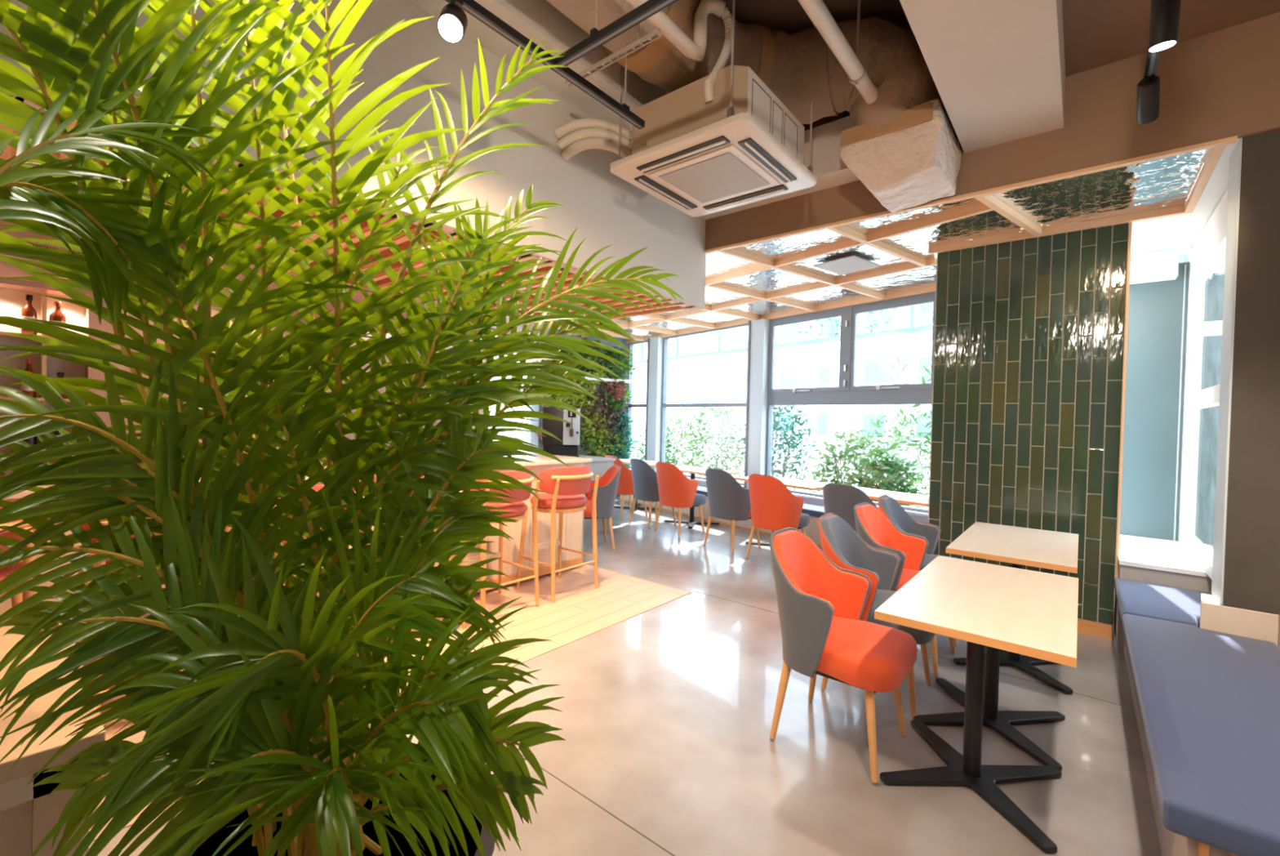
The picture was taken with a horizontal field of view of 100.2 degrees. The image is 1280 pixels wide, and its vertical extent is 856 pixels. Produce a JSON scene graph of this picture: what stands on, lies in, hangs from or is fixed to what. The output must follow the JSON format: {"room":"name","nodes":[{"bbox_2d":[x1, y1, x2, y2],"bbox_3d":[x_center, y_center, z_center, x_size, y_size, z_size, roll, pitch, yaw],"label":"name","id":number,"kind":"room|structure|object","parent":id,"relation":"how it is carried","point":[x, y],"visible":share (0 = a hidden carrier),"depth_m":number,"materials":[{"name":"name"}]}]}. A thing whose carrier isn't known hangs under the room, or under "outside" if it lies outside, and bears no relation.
{"room":"cafe","nodes":[
{"label":"cafe","id":0,"kind":"room"},
{"bbox_2d":[0,276,486,462],"bbox_3d":[-4.066,0.011,4.655,0.407,2.330,6.400,2,1,40],"label":"wall","id":1,"kind":"structure","parent":0,"point":[13,292],"depth_m":4.08,"materials":[{"name":"beige paint"}]},
{"bbox_2d":[22,435,36,444],"bbox_3d":[-4.520,0.034,3.954,0.085,0.300,0.085,2,1,40],"label":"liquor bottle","id":2,"kind":"object","parent":1,"relation":"on","point":[33,440],"visible":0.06,"depth_m":3.95,"materials":[{"name":"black glass"}]},
{"bbox_2d":[0,331,67,342],"bbox_3d":[-4.648,-0.673,3.791,0.230,0.022,1.020,2,1,40],"label":"shelf","id":3,"kind":"object","parent":1,"relation":"attached to","point":[2,337],"depth_m":3.95,"materials":[{"name":"beige wood"}]},
{"bbox_2d":[20,294,37,334],"bbox_3d":[-4.498,-0.831,3.942,0.081,0.295,0.081,2,1,40],"label":"liquor bottle","id":4,"kind":"object","parent":3,"relation":"on","point":[28,311],"visible":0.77,"depth_m":3.92,"materials":[{"name":"brown glass"}]},
{"bbox_2d":[48,301,66,328],"bbox_3d":[-4.407,-0.818,4.053,0.091,0.270,0.091,2,1,40],"label":"liquor bottle","id":5,"kind":"object","parent":3,"relation":"on","point":[57,315],"visible":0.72,"depth_m":4.03,"materials":[{"name":"brown glass"}]},
{"bbox_2d":[0,396,86,402],"bbox_3d":[-4.660,-0.214,3.798,0.230,0.022,1.020,2,1,40],"label":"shelf","id":6,"kind":"object","parent":1,"relation":"attached to","point":[40,398],"depth_m":3.94,"materials":[{"name":"beige wood"}]},
{"bbox_2d":[20,357,36,397],"bbox_3d":[-4.509,-0.368,3.950,0.077,0.290,0.077,2,1,40],"label":"liquor bottle","id":7,"kind":"object","parent":6,"relation":"on","point":[24,388],"visible":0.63,"depth_m":3.93,"materials":[{"name":"brown glass"}]},
{"bbox_2d":[0,86,696,335],"bbox_3d":[-2.761,-1.095,3.174,3.640,0.187,5.770,2,1,40],"label":"ceiling","id":8,"kind":"structure","parent":0,"point":[382,279],"depth_m":3.37,"materials":[{"name":"brown"}]},
{"bbox_2d":[0,0,706,310],"bbox_3d":[-1.361,-1.636,2.032,0.120,1.360,5.790,2,1,40],"label":"wall","id":9,"kind":"structure","parent":0,"point":[607,209],"depth_m":2.76,"materials":[{"name":"white paint"}]},
{"bbox_2d":[553,117,632,160],"bbox_3d":[-0.238,-1.611,3.019,0.492,0.223,0.123,1,1,2],"label":"pipes","id":10,"kind":"object","parent":9,"relation":"attached to","point":[575,136],"visible":0.88,"depth_m":2.98,"materials":[{"name":"beige metal"}]},
{"bbox_2d":[537,329,628,495],"bbox_3d":[-0.963,-0.209,9.060,1.760,2.780,0.160,1,1,-37],"label":"wall","id":11,"kind":"structure","parent":0,"point":[591,338],"depth_m":8.98,"materials":[{"name":"grey paint"}]},
{"bbox_2d":[537,337,638,467],"bbox_3d":[-0.801,-0.274,8.927,2.012,2.442,0.355,1,1,-37],"label":"wall","id":12,"kind":"structure","parent":11,"relation":"attached to","point":[607,435],"depth_m":9.06,"materials":[{"name":"green plant"}]},
{"bbox_2d":[88,494,1198,855],"bbox_3d":[-0.807,1.318,4.423,11.200,0.125,10.200,2,1,40],"label":"floor","id":13,"kind":"structure","parent":0,"point":[668,671],"depth_m":2.32,"materials":[{"name":"concrete"}]},
{"bbox_2d":[0,506,36,617],"bbox_3d":[-2.522,0.768,1.924,0.482,0.981,0.516,2,1,40],"label":"bar stool","id":14,"kind":"object","parent":13,"relation":"on","point":[19,597],"visible":0.13,"depth_m":1.97,"materials":[{"name":"brown wood"}]},
{"bbox_2d":[0,622,105,855],"bbox_3d":[-1.985,0.983,1.208,1.100,0.600,1.000,2,1,40],"label":"counter","id":15,"kind":"object","parent":13,"relation":"on","point":[27,814],"visible":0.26,"depth_m":1.19,"materials":[{"name":"brown wood"}]},
{"bbox_2d":[74,512,231,713],"bbox_3d":[-2.151,0.770,2.373,0.482,0.981,0.516,2,1,34],"label":"bar stool","id":16,"kind":"object","parent":13,"relation":"on","point":[86,526],"visible":0.04,"depth_m":2.13,"materials":[{"name":"brown wood"}]},
{"bbox_2d":[0,453,591,691],"bbox_3d":[-2.324,0.738,3.103,0.730,0.972,5.030,2,1,40],"label":"bar counter","id":17,"kind":"object","parent":13,"relation":"on","point":[573,522],"depth_m":4.38,"materials":[{"name":"beige wood"}]},
{"bbox_2d":[2,453,591,499],"bbox_3d":[-2.312,0.270,3.096,0.730,0.035,5.030,2,1,40],"label":"countertop","id":18,"kind":"structure","parent":17,"relation":"on","point":[540,460],"depth_m":4.48,"materials":[{"name":"beige"}]},
{"bbox_2d":[274,484,364,626],"bbox_3d":[-1.770,0.772,2.834,0.482,0.981,0.516,2,1,40],"label":"bar stool","id":19,"kind":"object","parent":13,"relation":"on","point":[316,487],"visible":0.02,"depth_m":2.68,"materials":[{"name":"brown wood"}]},
{"bbox_2d":[186,753,496,855],"bbox_3d":[-0.628,1.092,1.111,0.630,0.450,0.630,2,1,40],"label":"pot","id":20,"kind":"object","parent":13,"relation":"on","point":[248,846],"depth_m":1.13,"materials":[{"name":"black"}]},
{"bbox_2d":[0,0,684,855],"bbox_3d":[-0.674,0.107,1.159,1.494,2.416,0.960,2,1,6],"label":"areca palm","id":21,"kind":"object","parent":13,"relation":"on","point":[282,696],"visible":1,"depth_m":1.00,"materials":[{"name":"green plant"}]},
{"bbox_2d":[367,476,466,628],"bbox_3d":[-1.387,0.774,3.298,0.482,0.981,0.516,2,1,34],"label":"bar stool","id":22,"kind":"object","parent":13,"relation":"on","point":[464,626],"visible":0.02,"depth_m":3.37,"materials":[{"name":"brown wood"}]},
{"bbox_2d":[450,469,539,615],"bbox_3d":[-1.012,0.776,3.751,0.482,0.981,0.516,2,1,40],"label":"bar stool","id":23,"kind":"object","parent":13,"relation":"on","point":[520,508],"visible":0.42,"depth_m":3.71,"materials":[{"name":"brown wood"}]},
{"bbox_2d":[515,465,599,602],"bbox_3d":[-0.627,0.778,4.186,0.482,0.981,0.516,2,1,40],"label":"bar stool","id":24,"kind":"object","parent":13,"relation":"on","point":[564,487],"visible":0.95,"depth_m":4.03,"materials":[{"name":"brown wood"}]},
{"bbox_2d":[519,449,616,535],"bbox_3d":[-1.265,0.773,6.891,1.960,0.872,0.660,2,1,40],"label":"bar counter","id":25,"kind":"object","parent":13,"relation":"on","point":[599,465],"depth_m":6.33,"materials":[{"name":"grey"}]},
{"bbox_2d":[542,406,580,457],"bbox_3d":[-0.963,0.048,6.558,0.450,0.600,0.530,1,1,-6],"label":"coffee machine","id":26,"kind":"object","parent":25,"relation":"on","point":[568,433],"visible":0.79,"depth_m":6.39,"materials":[{"name":"grey metal"}]},
{"bbox_2d":[519,449,616,462],"bbox_3d":[-1.255,0.352,6.885,1.960,0.030,0.660,2,1,40],"label":"countertop","id":27,"kind":"structure","parent":25,"relation":"on","point":[594,459],"depth_m":6.48,"materials":[{"name":"grey"}]},
{"bbox_2d":[583,464,621,550],"bbox_3d":[-0.499,0.819,5.639,0.572,0.857,0.512,1,1,-15],"label":"tub chair","id":28,"kind":"object","parent":13,"relation":"on","point":[607,486],"visible":0.77,"depth_m":5.48,"materials":[{"name":"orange fabric"}]},
{"bbox_2d":[604,454,647,519],"bbox_3d":[-0.196,0.798,7.419,0.572,0.857,0.512,1,1,-34],"label":"tub chair","id":29,"kind":"object","parent":13,"relation":"on","point":[625,484],"visible":0.38,"depth_m":7.17,"materials":[{"name":"orange fabric"}]},
{"bbox_2d":[613,458,675,511],"bbox_3d":[-0.022,0.859,8.027,0.535,0.714,1.033,1,1,-37],"label":"cafe table","id":30,"kind":"object","parent":13,"relation":"on","point":[651,463],"visible":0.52,"depth_m":8.04,"materials":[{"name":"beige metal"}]},
{"bbox_2d":[629,457,676,528],"bbox_3d":[0.165,0.816,6.890,0.572,0.857,0.512,1,1,-35],"label":"tub chair","id":31,"kind":"object","parent":13,"relation":"on","point":[644,477],"visible":0.77,"depth_m":6.67,"materials":[{"name":"grey fabric"}]},
{"bbox_2d":[654,461,706,537],"bbox_3d":[0.476,0.830,6.459,0.572,0.857,0.512,1,1,-40],"label":"tub chair","id":32,"kind":"object","parent":13,"relation":"on","point":[675,489],"visible":1,"depth_m":6.25,"materials":[{"name":"orange fabric"}]},
{"bbox_2d":[664,465,740,528],"bbox_3d":[0.731,0.894,6.992,0.535,0.714,1.033,1,1,-37],"label":"cafe table","id":33,"kind":"object","parent":13,"relation":"on","point":[693,470],"visible":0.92,"depth_m":7.01,"materials":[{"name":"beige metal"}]},
{"bbox_2d":[619,484,824,547],"bbox_3d":[1.319,1.071,6.978,0.385,0.400,5.100,1,1,-37],"label":"window bench","id":34,"kind":"object","parent":13,"relation":"on","point":[815,512],"visible":0.02,"depth_m":6.75,"materials":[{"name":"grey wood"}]},
{"bbox_2d":[696,484,706,493],"bbox_3d":[0.692,0.880,7.814,0.385,0.075,0.992,1,1,-37],"label":"cushion","id":35,"kind":"object","parent":34,"relation":"on","point":[700,489],"depth_m":7.37,"materials":[{"name":"blue fabric"}]},
{"bbox_2d":[801,502,824,517],"bbox_3d":[1.894,0.935,6.217,0.385,0.075,0.992,1,1,-37],"label":"cushion","id":36,"kind":"object","parent":34,"relation":"on","point":[813,510],"depth_m":5.95,"materials":[{"name":"blue fabric"}]},
{"bbox_2d":[703,467,760,553],"bbox_3d":[0.989,0.854,5.745,0.572,0.857,0.512,1,1,-37],"label":"tub chair","id":37,"kind":"object","parent":13,"relation":"on","point":[727,499],"visible":0.96,"depth_m":5.52,"materials":[{"name":"grey fabric"}]},
{"bbox_2d":[746,473,810,558],"bbox_3d":[1.348,0.871,5.251,0.572,0.857,0.512,1,1,-41],"label":"tub chair","id":38,"kind":"object","parent":13,"relation":"on","point":[774,507],"visible":0.92,"depth_m":5.05,"materials":[{"name":"orange fabric"}]},
{"bbox_2d":[733,475,827,545],"bbox_3d":[1.581,0.933,5.830,0.535,0.714,1.033,1,1,-37],"label":"cafe table","id":39,"kind":"object","parent":13,"relation":"on","point":[789,482],"visible":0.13,"depth_m":5.69,"materials":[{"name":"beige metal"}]},
{"bbox_2d":[769,526,917,786],"bbox_3d":[0.853,0.906,2.307,0.572,0.857,0.512,2,1,40],"label":"tub chair","id":40,"kind":"object","parent":13,"relation":"on","point":[821,603],"visible":1,"depth_m":2.21,"materials":[{"name":"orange fabric"}]},
{"bbox_2d":[822,482,879,533],"bbox_3d":[1.861,0.894,4.587,0.572,0.857,0.512,1,1,-37],"label":"tub chair","id":41,"kind":"object","parent":13,"relation":"on","point":[840,500],"visible":0.3,"depth_m":4.40,"materials":[{"name":"grey fabric"}]},
{"bbox_2d":[817,512,935,719],"bbox_3d":[1.215,0.907,2.753,0.572,0.857,0.512,2,1,37],"label":"tub chair","id":42,"kind":"object","parent":13,"relation":"on","point":[840,543],"visible":0.52,"depth_m":2.79,"materials":[{"name":"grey fabric"}]},
{"bbox_2d":[855,486,928,506],"bbox_3d":[2.279,0.965,4.904,0.535,0.714,1.033,1,1,-37],"label":"cafe table","id":43,"kind":"object","parent":13,"relation":"on","point":[901,497],"visible":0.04,"depth_m":4.79,"materials":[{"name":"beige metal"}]},
{"bbox_2d":[853,502,955,677],"bbox_3d":[1.576,0.909,3.183,0.572,0.857,0.512,2,1,42],"label":"tub chair","id":44,"kind":"object","parent":13,"relation":"on","point":[873,526],"visible":0.48,"depth_m":3.33,"materials":[{"name":"orange fabric"}]},
{"bbox_2d":[877,494,961,647],"bbox_3d":[1.899,0.911,3.589,0.572,0.857,0.512,2,1,38],"label":"tub chair","id":45,"kind":"object","parent":13,"relation":"on","point":[891,508],"visible":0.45,"depth_m":3.75,"materials":[{"name":"grey fabric"}]},
{"bbox_2d":[874,555,1078,852],"bbox_3d":[1.393,0.987,2.163,0.564,0.714,1.289,2,1,40],"label":"cafe table","id":46,"kind":"object","parent":13,"relation":"on","point":[989,606],"visible":1,"depth_m":2.03,"materials":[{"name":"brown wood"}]},
{"bbox_2d":[945,521,1078,693],"bbox_3d":[2.122,0.991,3.029,0.535,0.714,1.033,2,1,40],"label":"cafe table","id":47,"kind":"object","parent":13,"relation":"on","point":[1020,546],"visible":0.62,"depth_m":2.92,"materials":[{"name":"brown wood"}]},
{"bbox_2d":[1114,577,1279,855],"bbox_3d":[2.303,1.149,2.165,0.500,0.447,2.599,2,1,40],"label":"bench","id":48,"kind":"object","parent":13,"relation":"on","point":[1206,702],"visible":0.9,"depth_m":1.71,"materials":[{"name":"blue fabric"}]},
{"bbox_2d":[1114,577,1209,627],"bbox_3d":[2.836,0.966,2.872,0.410,0.079,0.831,2,1,40],"label":"cushion","id":49,"kind":"object","parent":48,"relation":"on","point":[1161,602],"depth_m":2.86,"materials":[{"name":"blue fabric"}]},
{"bbox_2d":[697,480,928,522],"bbox_3d":[1.379,1.045,7.460,0.200,0.480,5.300,1,1,-37],"label":"wall","id":50,"kind":"structure","parent":0,"point":[815,501],"depth_m":6.32,"materials":[{"name":"white paint"}]},
{"bbox_2d":[626,340,647,468],"bbox_3d":[0.015,-0.390,9.227,0.080,2.215,0.700,1,1,-37],"label":"window","id":51,"kind":"structure","parent":50,"relation":"in","point":[629,404],"depth_m":9.46,"materials":[{"name":"grey metal"}]},
{"bbox_2d":[644,336,666,471],"bbox_3d":[0.258,-0.130,8.818,0.220,2.690,0.260,1,1,-37],"label":"trim","id":52,"kind":"structure","parent":50,"relation":"attached to","point":[655,344],"depth_m":8.72,"materials":[{"name":"grey"}]},
{"bbox_2d":[660,323,748,484],"bbox_3d":[0.960,-0.347,7.973,0.080,2.215,1.920,1,1,-37],"label":"window","id":53,"kind":"structure","parent":50,"relation":"in","point":[664,405],"depth_m":8.66,"materials":[{"name":"grey metal"}]},
{"bbox_2d":[743,318,771,488],"bbox_3d":[1.567,-0.070,7.079,0.220,2.690,0.255,1,1,-37],"label":"column","id":54,"kind":"structure","parent":50,"relation":"attached to","point":[757,330],"depth_m":6.99,"materials":[{"name":"grey paint"}]},
{"bbox_2d":[628,467,928,516],"bbox_3d":[1.377,0.792,7.450,0.260,0.025,5.300,1,1,-37],"label":"window sill","id":55,"kind":"structure","parent":50,"relation":"on","point":[912,512],"depth_m":6.30,"materials":[{"name":"white paint"}]},
{"bbox_2d":[764,291,935,512],"bbox_3d":[2.314,-0.284,6.137,0.125,2.215,2.135,1,1,-37],"label":"window","id":56,"kind":"structure","parent":50,"relation":"in","point":[846,393],"depth_m":6.05,"materials":[{"name":"grey metal"}]},
{"bbox_2d":[928,222,1128,638],"bbox_3d":[3.016,-0.014,4.360,1.296,2.735,1.297,2,1,40],"label":"wall tile","id":57,"kind":"structure","parent":50,"relation":"attached to","point":[1029,333],"depth_m":3.73,"materials":[{"name":"green tile"}]},
{"bbox_2d":[1077,618,1112,639],"bbox_3d":[2.645,1.312,3.823,1.095,0.085,0.017,2,1,40],"label":"baseboard","id":58,"kind":"structure","parent":57,"relation":"attached to","point":[1084,626],"depth_m":3.52,"materials":[{"name":"brown wood"}]},
{"bbox_2d":[721,0,914,35],"bbox_3d":[0.444,-2.327,0.745,4.800,0.150,6.100,2,1,40],"label":"ceiling","id":59,"kind":"structure","parent":0,"point":[789,16],"depth_m":2.93,"materials":[{"name":"brown concrete"}]},
{"bbox_2d":[408,0,668,131],"bbox_3d":[-1.261,-2.091,1.803,0.300,0.440,5.560,2,1,40],"label":"ceiling beam","id":60,"kind":"structure","parent":59,"relation":"attached to","point":[540,20],"depth_m":2.68,"materials":[{"name":"white paint"}]},
{"bbox_2d":[460,0,644,128],"bbox_3d":[-1.145,-1.898,1.252,0.034,0.802,3.660,2,1,40],"label":"track","id":61,"kind":"object","parent":59,"relation":"hanging from","point":[472,7],"visible":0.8,"depth_m":2.23,"materials":[{"name":"black metal"}]},
{"bbox_2d":[436,0,467,43],"bbox_3d":[-0.654,-1.421,1.868,0.090,0.151,0.128,1,1,-8],"label":"track spotlight","id":62,"kind":"object","parent":61,"relation":"attached to","point":[452,21],"visible":1,"depth_m":1.84,"materials":[{"name":"black metal"}]},
{"bbox_2d":[564,23,662,87],"bbox_3d":[-0.138,-2.020,2.553,0.600,0.550,0.028,2,1,40],"label":"cable tray","id":63,"kind":"object","parent":59,"relation":"hanging from","point":[655,34],"visible":0.94,"depth_m":2.50,"materials":[{"name":"beige metal"}]},
{"bbox_2d":[555,0,678,69],"bbox_3d":[0.077,-1.878,1.877,1.060,0.802,0.040,2,1,40],"label":"track","id":64,"kind":"object","parent":59,"relation":"hanging from","point":[597,38],"visible":0.9,"depth_m":2.02,"materials":[{"name":"black metal"}]},
{"bbox_2d":[610,0,817,217],"bbox_3d":[0.431,-1.846,2.998,0.860,0.924,0.860,2,1,40],"label":"air conditioner","id":65,"kind":"object","parent":59,"relation":"hanging from","point":[743,146],"visible":0.98,"depth_m":2.80,"materials":[{"name":"beige plastic"}]},
{"bbox_2d":[626,0,734,103],"bbox_3d":[-0.516,-1.827,1.549,0.148,0.496,2.918,2,1,40],"label":"drain pipe","id":66,"kind":"object","parent":65,"relation":"attached to","point":[695,50],"visible":0.91,"depth_m":2.55,"materials":[{"name":"beige"}]},
{"bbox_2d":[647,144,780,206],"bbox_3d":[0.420,-1.396,3.005,0.540,0.011,0.540,2,1,40],"label":"grille","id":67,"kind":"object","parent":65,"relation":"attached to","point":[726,171],"depth_m":2.95,"materials":[{"name":"beige plastic"}]},
{"bbox_2d":[546,0,937,128],"bbox_3d":[-0.261,-1.967,2.118,4.177,0.678,1.111,1,1,-37],"label":"duct","id":68,"kind":"object","parent":59,"relation":"hanging from","point":[799,68],"visible":0.66,"depth_m":2.80,"materials":[{"name":"beige"}]},
{"bbox_2d":[839,98,961,212],"bbox_3d":[1.480,-1.496,3.046,0.526,0.355,0.537,2,1,40],"label":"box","id":69,"kind":"object","parent":68,"relation":"attached to","point":[913,160],"visible":0.99,"depth_m":2.90,"materials":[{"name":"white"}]},
{"bbox_2d":[797,0,877,104],"bbox_3d":[0.166,-1.997,1.558,0.086,0.550,3.800,2,1,40],"label":"ceiling pipe","id":70,"kind":"object","parent":59,"relation":"hanging from","point":[817,11],"visible":0.8,"depth_m":2.48,"materials":[{"name":"beige plastic"}]},
{"bbox_2d":[705,12,1279,249],"bbox_3d":[2.388,-1.784,2.912,4.530,0.910,0.380,2,1,40],"label":"beam","id":71,"kind":"structure","parent":59,"relation":"attached to","point":[1223,83],"depth_m":2.67,"materials":[{"name":"paint"}]},
{"bbox_2d":[704,135,1237,253],"bbox_3d":[1.608,-1.345,3.322,2.830,0.018,0.038,2,1,40],"label":"trim","id":72,"kind":"structure","parent":71,"relation":"attached to","point":[1233,140],"depth_m":2.95,"materials":[{"name":"brown wood"}]},
{"bbox_2d":[700,0,1066,219],"bbox_3d":[-0.465,-1.773,1.280,2.210,0.320,5.770,2,1,40],"label":"ceiling","id":73,"kind":"structure","parent":0,"point":[997,68],"depth_m":2.39,"materials":[{"name":"paint"}]},
{"bbox_2d":[548,137,1239,343],"bbox_3d":[1.442,-1.442,5.848,9.708,0.095,3.646,2,1,40],"label":"ceiling","id":74,"kind":"structure","parent":0,"point":[776,278],"depth_m":3.86,"materials":[{"name":"white"}]},
{"bbox_2d":[813,254,880,275],"bbox_3d":[1.767,-1.397,4.575,0.420,0.032,0.380,1,1,-37],"label":"ceiling hatch","id":75,"kind":"object","parent":74,"relation":"hanging from","point":[851,264],"visible":1,"depth_m":4.55,"materials":[{"name":"grey"}]},
{"bbox_2d":[1120,262,1189,540],"bbox_3d":[3.895,-0.170,4.086,0.379,2.100,0.100,2,1,40],"label":"wall","id":76,"kind":"structure","parent":0,"point":[1155,312],"depth_m":4.04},
{"bbox_2d":[1129,250,1178,284],"bbox_3d":[3.814,-1.192,4.008,0.294,0.180,0.130,2,1,40],"label":"window","id":77,"kind":"structure","parent":76,"relation":"attached to","point":[1158,267],"depth_m":3.95,"materials":[{"name":"white glass"}]},
{"bbox_2d":[1114,563,1211,648],"bbox_3d":[3.529,1.116,3.611,0.494,0.525,1.130,2,1,40],"label":"wall","id":78,"kind":"structure","parent":0,"point":[1188,581],"depth_m":3.23,"materials":[{"name":"grey concrete"}]},
{"bbox_2d":[1115,222,1132,577],"bbox_3d":[3.223,-0.174,3.580,0.013,2.290,0.375,2,1,40],"label":"trim","id":79,"kind":"structure","parent":78,"relation":"attached to","point":[1130,223],"depth_m":3.44,"materials":[{"name":"brown wood"}]},
{"bbox_2d":[1117,533,1213,577],"bbox_3d":[3.529,0.842,3.587,0.520,0.025,1.130,2,1,40],"label":"sill","id":80,"kind":"structure","parent":78,"relation":"on","point":[1169,555],"depth_m":3.46,"materials":[{"name":"white paint"}]},
{"bbox_2d":[1173,264,1186,540],"bbox_3d":[3.975,-0.181,3.942,0.006,2.030,0.020,2,1,40],"label":"panel","id":81,"kind":"object","parent":78,"relation":"attached to","point":[1184,264],"visible":1,"depth_m":3.94,"materials":[{"name":"grey"}]},
{"bbox_2d":[1178,188,1227,578],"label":"window","id":82,"kind":"structure","parent":78,"relation":"in","point":[1195,399],"depth_m":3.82,"materials":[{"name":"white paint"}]},
{"bbox_2d":[1062,0,1279,76],"bbox_3d":[1.284,-1.863,-0.164,2.320,0.108,5.770,2,1,40],"label":"ceiling","id":83,"kind":"structure","parent":0,"point":[1097,33],"depth_m":2.41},
{"bbox_2d":[1142,50,1159,79],"bbox_3d":[0.770,-1.636,0.590,0.034,0.392,4.280,2,1,40],"label":"track","id":84,"kind":"object","parent":83,"relation":"hanging from","point":[1152,59],"visible":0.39,"depth_m":2.11,"materials":[{"name":"black metal"}]},
{"bbox_2d":[1137,74,1159,124],"bbox_3d":[2.095,-1.355,2.207,0.068,0.159,0.176,2,1,44],"label":"track spotlight","id":85,"kind":"object","parent":84,"relation":"attached to","point":[1148,88],"visible":1,"depth_m":2.18,"materials":[{"name":"black metal"}]},
{"bbox_2d":[1147,0,1181,52],"bbox_3d":[1.731,-1.351,1.767,0.075,0.180,0.098,2,1,40],"label":"track spotlight","id":86,"kind":"object","parent":84,"relation":"attached to","point":[1164,21],"visible":1,"depth_m":1.75,"materials":[{"name":"black metal"}]},
{"bbox_2d":[1200,593,1279,644],"bbox_3d":[2.773,0.947,2.504,0.240,0.262,0.200,2,1,40],"label":"wall ledge","id":87,"kind":"object","parent":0,"point":[1214,615],"visible":0.39,"depth_m":2.43,"materials":[{"name":"brown wood"}]},
{"bbox_2d":[1222,129,1279,613],"bbox_3d":[3.411,-0.226,1.982,1.680,2.125,0.200,2,1,40],"label":"wall column","id":88,"kind":"structure","parent":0,"point":[1251,575],"depth_m":2.39,"materials":[{"name":"paint"}]},
{"bbox_2d":[1211,137,1242,604],"bbox_3d":[2.767,-0.251,2.527,0.008,2.125,0.222,2,1,40],"label":"trim","id":89,"kind":"structure","parent":88,"relation":"attached to","point":[1235,158],"depth_m":2.50,"materials":[{"name":"grey paint"}]},
{"bbox_3d":[-4.807,0.824,6.202,1.971,0.620,7.623,2,1,40],"label":"wall","id":90,"kind":"structure","parent":0,"visible":0},
{"bbox_2d":[525,341,538,447],"bbox_3d":[-1.692,-0.447,8.453,0.140,2.000,0.160,1,1,-37],"label":"trim","id":91,"kind":"structure","parent":90,"relation":"on","point":[534,440],"depth_m":8.40,"materials":[{"name":"grey"}]},
{"label":"outside","id":92,"kind":"structure","parent":0,"visible":0},
{"bbox_2d":[493,437,929,508],"bbox_3d":[23.227,1.977,23.816,54.200,0.120,70.001,1,1,-37],"label":"ground","id":93,"kind":"structure","parent":92,"point":[811,463],"depth_m":23.75,"materials":[{"name":"white concrete"}]},
{"bbox_2d":[632,427,684,465],"bbox_3d":[0.384,0.744,11.464,1.202,1.634,0.940,2,1,40],"label":"shrub","id":94,"kind":"object","parent":93,"relation":"on","point":[668,451],"visible":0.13,"depth_m":11.38,"materials":[{"name":"green plant"}]},
{"bbox_2d":[665,407,710,475],"bbox_3d":[0.908,0.520,12.736,1.542,2.072,1.322,2,1,7],"label":"shrub","id":95,"kind":"object","parent":93,"relation":"on","point":[679,421],"visible":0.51,"depth_m":12.58,"materials":[{"name":"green plant"}]},
{"bbox_2d":[680,406,745,476],"bbox_3d":[1.477,0.547,10.677,1.514,2.105,1.117,2,1,40],"label":"shrub","id":96,"kind":"object","parent":93,"relation":"on","point":[722,442],"visible":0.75,"depth_m":10.56,"materials":[{"name":"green plant"}]},
{"bbox_2d":[738,387,816,490],"bbox_3d":[2.464,0.456,9.655,1.428,2.367,1.075,2,1,40],"label":"shrub","id":97,"kind":"object","parent":93,"relation":"on","point":[775,424],"visible":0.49,"depth_m":9.46,"materials":[{"name":"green plant"}]},
{"bbox_2d":[632,305,933,483],"bbox_3d":[2.755,-0.365,11.390,0.106,3.960,15.100,1,1,-37],"label":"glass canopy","id":98,"kind":"object","parent":93,"relation":"on","point":[833,340],"visible":0.26,"depth_m":10.74,"materials":[{"name":"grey metal"}]},
{"bbox_2d":[808,426,888,493],"bbox_3d":[2.997,0.834,7.654,1.213,1.701,0.947,2,1,40],"label":"shrub","id":99,"kind":"object","parent":93,"relation":"on","point":[837,475],"visible":0.44,"depth_m":7.66,"materials":[{"name":"green plant"}]},
{"bbox_2d":[772,302,933,459],"bbox_3d":[14.661,-3.589,32.828,5.150,10.300,13.200,1,1,-37],"label":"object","id":100,"kind":"structure","parent":93,"relation":"on","point":[806,366],"depth_m":31.41,"materials":[{"name":"grey"}]},
{"bbox_2d":[794,304,933,489],"bbox_3d":[6.607,-1.591,13.633,5.812,6.536,5.028,2,1,40],"label":"street tree","id":101,"kind":"object","parent":93,"relation":"on","point":[897,369],"visible":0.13,"depth_m":13.62,"materials":[{"name":"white plant"}]},
{"bbox_2d":[848,441,925,507],"bbox_3d":[3.259,0.940,7.104,1.021,1.523,0.790,2,1,40],"label":"shrub","id":102,"kind":"object","parent":93,"relation":"on","point":[886,465],"visible":0.49,"depth_m":7.02,"materials":[{"name":"green plant"}]},
{"bbox_2d":[844,408,931,506],"bbox_3d":[5.248,0.660,10.482,2.421,2.082,1.764,2,1,40],"label":"shrub","id":103,"kind":"object","parent":93,"relation":"on","point":[918,475],"visible":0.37,"depth_m":10.49,"materials":[{"name":"green plant"}]},
{"bbox_2d":[903,364,932,471],"bbox_3d":[4.402,0.180,7.231,1.466,3.089,1.235,2,1,10],"label":"shrub","id":104,"kind":"object","parent":93,"relation":"on","point":[926,437],"visible":0.06,"depth_m":7.55,"materials":[{"name":"green plant"}]},
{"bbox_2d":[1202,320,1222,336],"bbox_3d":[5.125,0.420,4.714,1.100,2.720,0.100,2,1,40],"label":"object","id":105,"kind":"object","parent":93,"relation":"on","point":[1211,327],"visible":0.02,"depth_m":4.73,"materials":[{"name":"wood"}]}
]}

